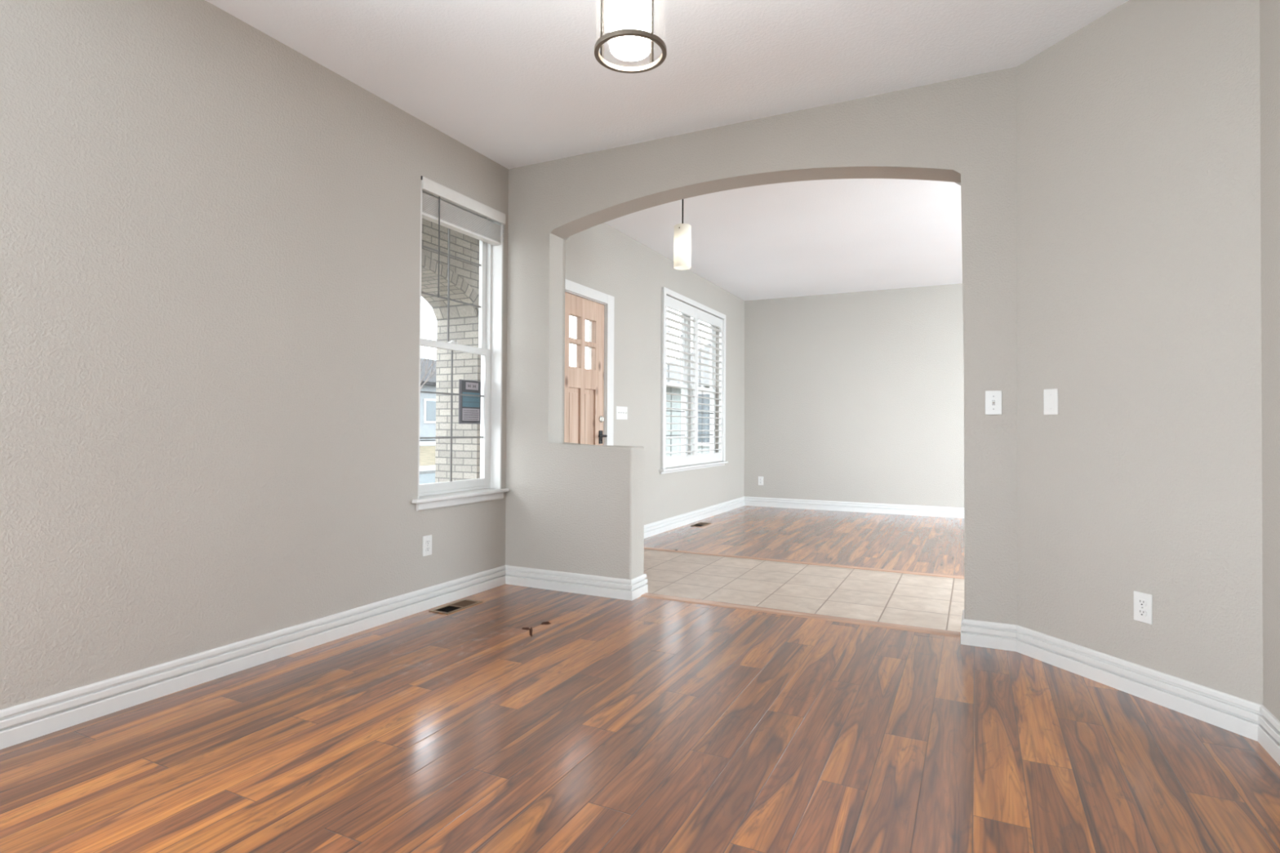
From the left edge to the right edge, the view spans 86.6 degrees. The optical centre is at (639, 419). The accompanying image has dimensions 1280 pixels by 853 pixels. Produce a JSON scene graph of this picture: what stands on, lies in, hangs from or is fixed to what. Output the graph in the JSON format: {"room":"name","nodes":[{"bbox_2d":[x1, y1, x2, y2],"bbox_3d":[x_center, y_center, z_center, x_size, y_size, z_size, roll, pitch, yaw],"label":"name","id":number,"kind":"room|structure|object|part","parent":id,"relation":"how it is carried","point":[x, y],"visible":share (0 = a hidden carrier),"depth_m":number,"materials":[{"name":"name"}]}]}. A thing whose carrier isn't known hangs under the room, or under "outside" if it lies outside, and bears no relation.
{"room":"empty dining room","nodes":[
{"label":"empty dining room","id":0,"kind":"room"},
{"bbox_2d":[0,0,744,710],"bbox_3d":[-0.966,-0.234,4.504,0.160,2.860,10.643,0,-1,26],"label":"wall","id":1,"kind":"structure","parent":0,"point":[210,232],"depth_m":2.77,"materials":[{"name":"beige paint"}]},
{"bbox_2d":[0,564,648,749],"bbox_3d":[-1.551,0.984,2.074,0.946,0.120,5.500,0,-1,26],"label":"baseboard","id":2,"kind":"structure","parent":1,"relation":"attached to","point":[22,722],"depth_m":2.92,"materials":[{"name":"white paint"}]},
{"bbox_2d":[422,534,431,556],"bbox_3d":[-1.200,0.710,3.839,0.009,0.114,0.070,0,-1,26],"label":"wall outlet","id":3,"kind":"object","parent":1,"relation":"attached to","point":[427,540],"visible":1,"depth_m":3.84,"materials":[{"name":"white plastic"}]},
{"bbox_2d":[411,180,509,511],"bbox_3d":[-1.122,-0.425,4.138,0.200,1.872,0.821,0,-1,26],"label":"window","id":4,"kind":"structure","parent":1,"relation":"in","point":[487,487],"depth_m":4.44,"materials":[{"name":"white paint"}]},
{"bbox_3d":[-1.177,-0.881,4.183,0.028,0.899,0.683,0,-1,26],"label":"sash","id":5,"kind":"part","parent":4,"relation":"part of","materials":[{"name":"white plastic"}]},
{"bbox_3d":[-1.153,-0.021,4.158,0.028,0.894,0.683,0,-1,26],"label":"sash","id":6,"kind":"part","parent":4,"relation":"part of","materials":[{"name":"white plastic"}]},
{"bbox_3d":[-1.172,-0.453,4.174,0.073,1.793,0.719,0,-1,26],"label":"frame","id":7,"kind":"part","parent":4,"relation":"part of","materials":[{"name":"white plastic"}]},
{"bbox_3d":[-1.127,0.454,4.128,0.200,0.021,0.821,0,-1,26],"label":"sill","id":8,"kind":"part","parent":4,"relation":"part of","materials":[{"name":"white paint"}]},
{"bbox_2d":[421,175,505,297],"bbox_3d":[-1.083,-1.032,4.142,0.076,0.656,0.746,0,-1,26],"label":"window blind","id":9,"kind":"object","parent":4,"relation":"attached to","point":[436,211],"visible":0.89,"depth_m":4.09,"materials":[{"name":"white plastic"}]},
{"bbox_3d":[-1.093,-1.159,4.149,0.052,0.016,0.709,0,-1,26],"label":"rail","id":10,"kind":"part","parent":9,"relation":"part of","materials":[{"name":"white plastic"}]},
{"bbox_2d":[564,279,613,445],"bbox_3d":[-0.545,0.015,5.298,0.206,2.146,1.152,0,-1,26],"label":"door","id":11,"kind":"structure","parent":1,"relation":"in","point":[588,393],"depth_m":5.49,"materials":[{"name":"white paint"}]},
{"bbox_3d":[-0.528,0.289,5.285,0.024,1.082,0.172,0,-1,26],"label":"panel","id":12,"kind":"part","parent":11,"relation":"part of","materials":[{"name":"brown wood"}]},
{"bbox_3d":[-0.423,0.292,5.497,0.024,1.082,0.172,0,-1,26],"label":"panel","id":13,"kind":"part","parent":11,"relation":"part of","materials":[{"name":"brown wood"}]},
{"bbox_3d":[-0.325,0.143,5.633,0.010,0.110,0.054,0,-1,26],"label":"handle plate","id":14,"kind":"part","parent":11,"relation":"part of","materials":[{"name":"black metal"}]},
{"bbox_3d":[-0.319,0.149,5.577,0.049,0.054,0.121,0,-1,26],"label":"lever","id":15,"kind":"part","parent":11,"relation":"part of","materials":[{"name":"black metal"}]},
{"bbox_2d":[616,406,627,419],"bbox_3d":[-0.163,-0.061,5.926,0.017,0.111,0.199,0,-1,26],"label":"switch plate","id":16,"kind":"object","parent":1,"relation":"attached to","point":[621,411],"visible":1,"depth_m":5.91,"materials":[{"name":"white plastic"}]},
{"bbox_2d":[659,286,728,474],"bbox_3d":[0.572,-0.377,7.550,0.207,1.845,1.927,0,-1,26],"label":"window","id":17,"kind":"structure","parent":1,"relation":"in","point":[665,291],"depth_m":7.53,"materials":[{"name":"white plastic"}]},
{"bbox_3d":[0.328,0.039,7.154,0.028,0.866,0.812,0,-1,26],"label":"sash","id":18,"kind":"part","parent":17,"relation":"part of","materials":[{"name":"white plastic"}]},
{"bbox_2d":[665,295,697,467],"bbox_3d":[0.420,-0.380,7.137,0.068,1.726,0.862,0,-1,26],"label":"plantation shutter","id":19,"kind":"object","parent":17,"relation":"attached to","point":[673,304],"visible":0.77,"depth_m":7.19,"materials":[{"name":"white paint"}]},
{"bbox_3d":[0.416,0.430,7.128,0.028,0.105,0.766,0,-1,26],"label":"rail","id":20,"kind":"part","parent":19,"relation":"part of","materials":[{"name":"white paint"}]},
{"bbox_3d":[0.425,-1.187,7.147,0.028,0.112,0.766,0,-1,26],"label":"rail","id":21,"kind":"part","parent":19,"relation":"part of","materials":[{"name":"white paint"}]},
{"bbox_3d":[0.304,-0.800,7.178,0.028,0.884,0.812,0,-1,26],"label":"sash","id":22,"kind":"part","parent":17,"relation":"part of","materials":[{"name":"white plastic"}]},
{"bbox_3d":[0.309,-0.385,7.169,0.073,1.750,0.848,0,-1,26],"label":"frame","id":23,"kind":"part","parent":17,"relation":"part of","materials":[{"name":"white plastic"}]},
{"bbox_3d":[0.637,0.508,7.505,0.052,0.025,1.927,0,-1,26],"label":"sill","id":24,"kind":"part","parent":17,"relation":"part of","materials":[{"name":"white paint"}]},
{"bbox_3d":[0.730,0.050,7.967,0.028,0.866,0.812,0,-1,26],"label":"sash","id":25,"kind":"part","parent":17,"relation":"part of","materials":[{"name":"white plastic"}]},
{"bbox_3d":[0.712,-0.373,7.982,0.073,1.750,0.848,0,-1,26],"label":"frame","id":26,"kind":"part","parent":17,"relation":"part of","materials":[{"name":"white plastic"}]},
{"bbox_2d":[696,308,723,463],"bbox_3d":[0.804,-0.369,7.913,0.068,1.726,0.862,0,-1,26],"label":"plantation shutter","id":27,"kind":"object","parent":17,"relation":"attached to","point":[702,316],"visible":0.89,"depth_m":7.90,"materials":[{"name":"white paint"}]},
{"bbox_3d":[0.799,0.442,7.904,0.028,0.105,0.766,0,-1,26],"label":"rail","id":28,"kind":"part","parent":27,"relation":"part of","materials":[{"name":"white paint"}]},
{"bbox_3d":[0.809,-1.176,7.923,0.028,0.112,0.766,0,-1,26],"label":"rail","id":29,"kind":"part","parent":27,"relation":"part of","materials":[{"name":"white paint"}]},
{"bbox_3d":[0.707,-0.788,7.991,0.028,0.884,0.812,0,-1,26],"label":"sash","id":30,"kind":"part","parent":17,"relation":"part of","materials":[{"name":"white plastic"}]},
{"bbox_2d":[0,505,1279,852],"bbox_3d":[2.293,1.136,2.872,7.170,0.120,10.643,0,-1,26],"label":"floor","id":31,"kind":"structure","parent":0,"point":[642,724],"depth_m":2.23,"materials":[{"name":"brown wood"}]},
{"bbox_2d":[428,599,482,614],"bbox_3d":[-1.050,1.067,3.885,0.136,0.004,0.294,0,-1,26],"label":"floor vent","id":32,"kind":"object","parent":31,"relation":"in","point":[464,603],"visible":1,"depth_m":3.88,"materials":[{"name":"beige metal"}]},
{"bbox_2d":[690,522,711,526],"bbox_3d":[0.648,1.116,7.249,0.136,0.004,0.294,0,-1,26],"label":"floor vent","id":33,"kind":"object","parent":31,"relation":"in","point":[699,524],"visible":1,"depth_m":7.24,"materials":[{"name":"beige metal"}]},
{"bbox_2d":[640,592,960,637],"bbox_3d":[0.817,1.075,3.798,1.770,0.006,0.097,0,-1,26],"label":"trim","id":34,"kind":"structure","parent":31,"relation":"on","point":[882,624],"depth_m":3.72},
{"bbox_2d":[644,546,964,578],"bbox_3d":[2.970,1.094,4.369,6.984,0.006,0.082,0,-1,26],"label":"trim","id":35,"kind":"structure","parent":31,"relation":"on","point":[645,548],"depth_m":5.17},
{"bbox_2d":[204,0,1128,301],"bbox_3d":[2.247,-1.739,2.936,7.310,0.150,10.643,0,-1,26],"label":"ceiling","id":36,"kind":"structure","parent":0,"point":[518,83],"depth_m":3.33,"materials":[{"name":"white paint"}]},
{"bbox_2d":[594,0,666,73],"bbox_3d":[-0.028,-1.411,2.114,0.225,0.552,0.225,0,-1,26],"label":"pendant light","id":37,"kind":"object","parent":36,"relation":"hanging from","point":[632,37],"visible":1,"depth_m":2.07,"materials":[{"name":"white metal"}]},
{"bbox_3d":[-0.120,-1.294,2.167,0.012,0.294,0.012,0,-1,26],"label":"rod","id":38,"kind":"part","parent":37,"relation":"part of","materials":[{"name":"brown metal"}]},
{"bbox_3d":[-0.029,-1.278,2.112,0.126,0.264,0.126,0,-1,26],"label":"lamp shade","id":39,"kind":"part","parent":37,"relation":"part of","materials":[{"name":"white glass"}]},
{"bbox_3d":[0.038,-1.293,2.195,0.012,0.294,0.012,0,-1,26],"label":"rod","id":40,"kind":"part","parent":37,"relation":"part of","materials":[{"name":"brown metal"}]},
{"bbox_2d":[673,199,691,270],"bbox_3d":[0.307,-1.373,4.903,0.125,0.557,0.128,0,-1,26],"label":"pendant light","id":41,"kind":"object","parent":36,"relation":"hanging from","point":[682,232],"visible":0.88,"depth_m":4.85,"materials":[{"name":"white glass"}]},
{"bbox_3d":[0.308,-1.508,4.906,0.011,0.257,0.011,0,-1,26],"label":"rod","id":42,"kind":"part","parent":41,"relation":"part of","materials":[{"name":"black metal"}]},
{"bbox_3d":[0.307,-1.248,4.902,0.125,0.305,0.125,0,-1,26],"label":"lamp shade","id":43,"kind":"part","parent":41,"relation":"part of","materials":[{"name":"white glass"}]},
{"bbox_2d":[505,66,1017,624],"bbox_3d":[0.908,-0.292,3.714,3.900,2.740,0.187,0,-1,26],"label":"wall","id":44,"kind":"structure","parent":0,"point":[572,508],"depth_m":3.79,"materials":[{"name":"beige paint"}]},
{"bbox_2d":[985,391,1001,414],"bbox_3d":[1.675,-0.082,3.218,0.070,0.114,0.017,0,-1,26],"label":"switch plate","id":45,"kind":"object","parent":44,"relation":"attached to","point":[993,398],"visible":1,"depth_m":3.22,"materials":[{"name":"white plastic"}]},
{"bbox_2d":[743,283,964,507],"bbox_3d":[4.569,-0.225,7.620,7.000,2.740,0.150,0,-1,26],"label":"wall","id":46,"kind":"structure","parent":0,"point":[851,397],"depth_m":8.46,"materials":[{"name":"beige paint"}]},
{"bbox_2d":[758,476,763,485],"bbox_3d":[1.598,0.806,8.985,0.070,0.114,0.009,0,-1,26],"label":"wall outlet","id":47,"kind":"object","parent":46,"relation":"attached to","point":[760,478],"visible":1,"depth_m":8.98,"materials":[{"name":"white plastic"}]},
{"bbox_2d":[644,496,964,538],"bbox_3d":[3.710,1.059,5.882,7.000,0.120,3.694,0,-1,26],"label":"baseboard","id":48,"kind":"structure","parent":46,"relation":"attached to","point":[662,526],"depth_m":8.24,"materials":[{"name":"white paint"}]},
{"bbox_2d":[1017,0,1262,705],"bbox_3d":[1.989,-0.298,2.694,0.832,2.740,0.682,0,-1,26],"label":"wall","id":49,"kind":"structure","parent":0,"point":[1139,242],"depth_m":2.63,"materials":[{"name":"beige paint"}]},
{"bbox_2d":[1043,388,1057,414],"bbox_3d":[1.820,-0.080,3.011,0.007,0.114,0.070,1,-1,-18],"label":"switch plate","id":50,"kind":"object","parent":49,"relation":"attached to","point":[1050,397],"visible":1,"depth_m":3.01,"materials":[{"name":"white plastic"}]},
{"bbox_2d":[960,608,1279,765],"bbox_3d":[3.123,1.006,1.632,4.284,0.120,1.953,0,-1,26],"label":"baseboard","id":51,"kind":"structure","parent":49,"relation":"attached to","point":[1251,720],"depth_m":2.63,"materials":[{"name":"white paint"}]},
{"bbox_2d":[1133,591,1152,624],"bbox_3d":[1.942,0.725,2.625,0.009,0.114,0.070,1,-1,-18],"label":"wall outlet","id":52,"kind":"object","parent":49,"relation":"attached to","point":[1143,602],"visible":1,"depth_m":2.62,"materials":[{"name":"white plastic"}]},
{"bbox_2d":[1137,599,1146,606],"bbox_3d":[1.940,0.706,2.625,0.004,0.025,0.033,1,-1,-19],"label":"receptacle","id":53,"kind":"object","parent":52,"relation":"attached to","point":[1141,602],"depth_m":2.62,"materials":[{"name":"plastic"}]},
{"bbox_2d":[1137,608,1146,616],"bbox_3d":[1.940,0.745,2.624,0.004,0.025,0.033,1,-1,-19],"label":"receptacle","id":54,"kind":"object","parent":52,"relation":"attached to","point":[1141,612],"depth_m":2.62,"materials":[{"name":"plastic"}]},
{"bbox_2d":[1259,0,1279,720],"bbox_3d":[1.109,-0.333,0.146,0.150,2.740,4.668,0,-1,26],"label":"wall","id":55,"kind":"structure","parent":0,"point":[1269,10],"depth_m":2.19,"materials":[{"name":"beige paint"}]},
{"label":"outside","id":56,"kind":"structure","parent":0,"visible":0},
{"bbox_2d":[419,472,435,484],"bbox_3d":[13.494,2.594,58.708,6.300,0.400,170.000,0,-1,26],"label":"street","id":57,"kind":"structure","parent":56,"point":[424,478],"depth_m":21.25,"materials":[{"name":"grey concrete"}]},
{"bbox_2d":[419,465,435,474],"bbox_3d":[10.088,2.459,60.394,1.300,0.470,170.000,0,-1,26],"label":"curb","id":58,"kind":"object","parent":57,"relation":"on","point":[428,468],"depth_m":23.95,"materials":[{"name":"grey concrete"}]},
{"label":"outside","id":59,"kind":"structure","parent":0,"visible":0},
{"bbox_2d":[419,445,435,466],"bbox_3d":[6.191,2.199,62.325,7.400,0.850,170.000,0,-1,26],"label":"lawn","id":60,"kind":"structure","parent":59,"point":[427,453],"depth_m":29.74,"materials":[{"name":"yellow plant"}]},
{"bbox_2d":[419,440,435,446],"bbox_3d":[-13.703,1.253,72.179,37.000,1.720,170.000,0,-1,26],"label":"snow bank","id":61,"kind":"object","parent":60,"relation":"on","point":[422,442],"depth_m":37.63,"materials":[{"name":"white snow"}]},
{"bbox_2d":[419,358,436,439],"bbox_3d":[-14.464,-1.433,44.701,8.900,5.300,11.900,0,-1,26],"label":"neighbor house","id":62,"kind":"structure","parent":61,"relation":"on","point":[428,401],"depth_m":39.88,"materials":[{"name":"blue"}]},
{"bbox_3d":[-12.248,-0.524,40.022,0.040,1.200,1.000,0,-1,26],"label":"pane","id":63,"kind":"part","parent":62,"relation":"part of","materials":[{"name":"glass"}]},
{"bbox_2d":[420,346,436,389],"bbox_3d":[-10.469,-1.323,31.424,3.240,5.718,3.621,0,-1,26],"label":"bare tree","id":64,"kind":"object","parent":60,"relation":"on","point":[432,365],"visible":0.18,"depth_m":30.95,"materials":[{"name":"grey plant"}]},
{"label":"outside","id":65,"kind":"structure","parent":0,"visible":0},
{"bbox_3d":[26.178,2.394,52.437,22.000,0.600,170.000,0,-1,26],"label":"lawn","id":66,"kind":"structure","parent":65,"visible":0},
{"bbox_2d":[666,343,710,457],"bbox_3d":[6.294,-0.586,21.256,9.900,4.700,9.900,0,-1,26],"label":"neighbor house","id":67,"kind":"structure","parent":66,"relation":"on","point":[674,390],"depth_m":18.45,"materials":[{"name":"grey"}]},
{"bbox_3d":[1.947,-0.045,18.333,0.900,1.300,0.080,0,-1,26],"label":"pane","id":68,"kind":"part","parent":67,"relation":"part of","materials":[{"name":"glass"}]},
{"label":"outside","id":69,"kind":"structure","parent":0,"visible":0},
{"bbox_3d":[-1.993,1.286,5.021,2.140,0.100,4.400,0,-1,26],"label":"floor","id":70,"kind":"structure","parent":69,"visible":0},
{"bbox_2d":[435,317,480,482],"bbox_3d":[-1.642,0.148,6.711,0.510,2.220,0.510,0,-1,26],"label":"brick wall","id":71,"kind":"structure","parent":70,"relation":"on","point":[464,331],"depth_m":6.49,"materials":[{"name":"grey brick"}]},
{"bbox_2d":[458,379,480,423],"bbox_3d":[-1.081,-0.113,4.320,0.004,0.277,0.205,0,-1,26],"label":"notice sign","id":72,"kind":"object","parent":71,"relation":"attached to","point":[469,406],"visible":1,"depth_m":4.32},
{"bbox_3d":[-1.076,-0.034,4.326,0.001,0.078,0.164,0,-1,26],"label":"text panel","id":73,"kind":"part","parent":72,"relation":"part of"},
{"bbox_2d":[463,409,478,419],"bbox_3d":[-1.075,-0.032,4.327,0.001,0.058,0.138,0,-1,26],"label":"print","id":74,"kind":"object","parent":72,"relation":"attached to","point":[468,414],"depth_m":4.32},
{"bbox_3d":[-1.075,-0.128,4.327,0.001,0.093,0.164,0,-1,26],"label":"teal panel","id":75,"kind":"part","parent":72,"relation":"part of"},
{"bbox_3d":[-2.844,0.113,4.282,0.510,2.220,0.510,0,-1,26],"label":"pier","id":76,"kind":"object","parent":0,"visible":0},
{"bbox_2d":[421,218,479,320],"bbox_3d":[-2.234,-1.380,5.514,0.510,0.800,3.220,0,-1,26],"label":"wall","id":77,"kind":"structure","parent":76,"relation":"on","point":[462,246],"depth_m":6.21,"materials":[{"name":"grey brick"}]},
{"bbox_2d":[421,253,479,317],"bbox_3d":[-2.001,-1.200,5.396,0.012,0.440,2.400,0,-1,26],"label":"trim","id":78,"kind":"structure","parent":77,"relation":"attached to","point":[428,263],"depth_m":6.05,"materials":[{"name":"grey brick"}]}
]}

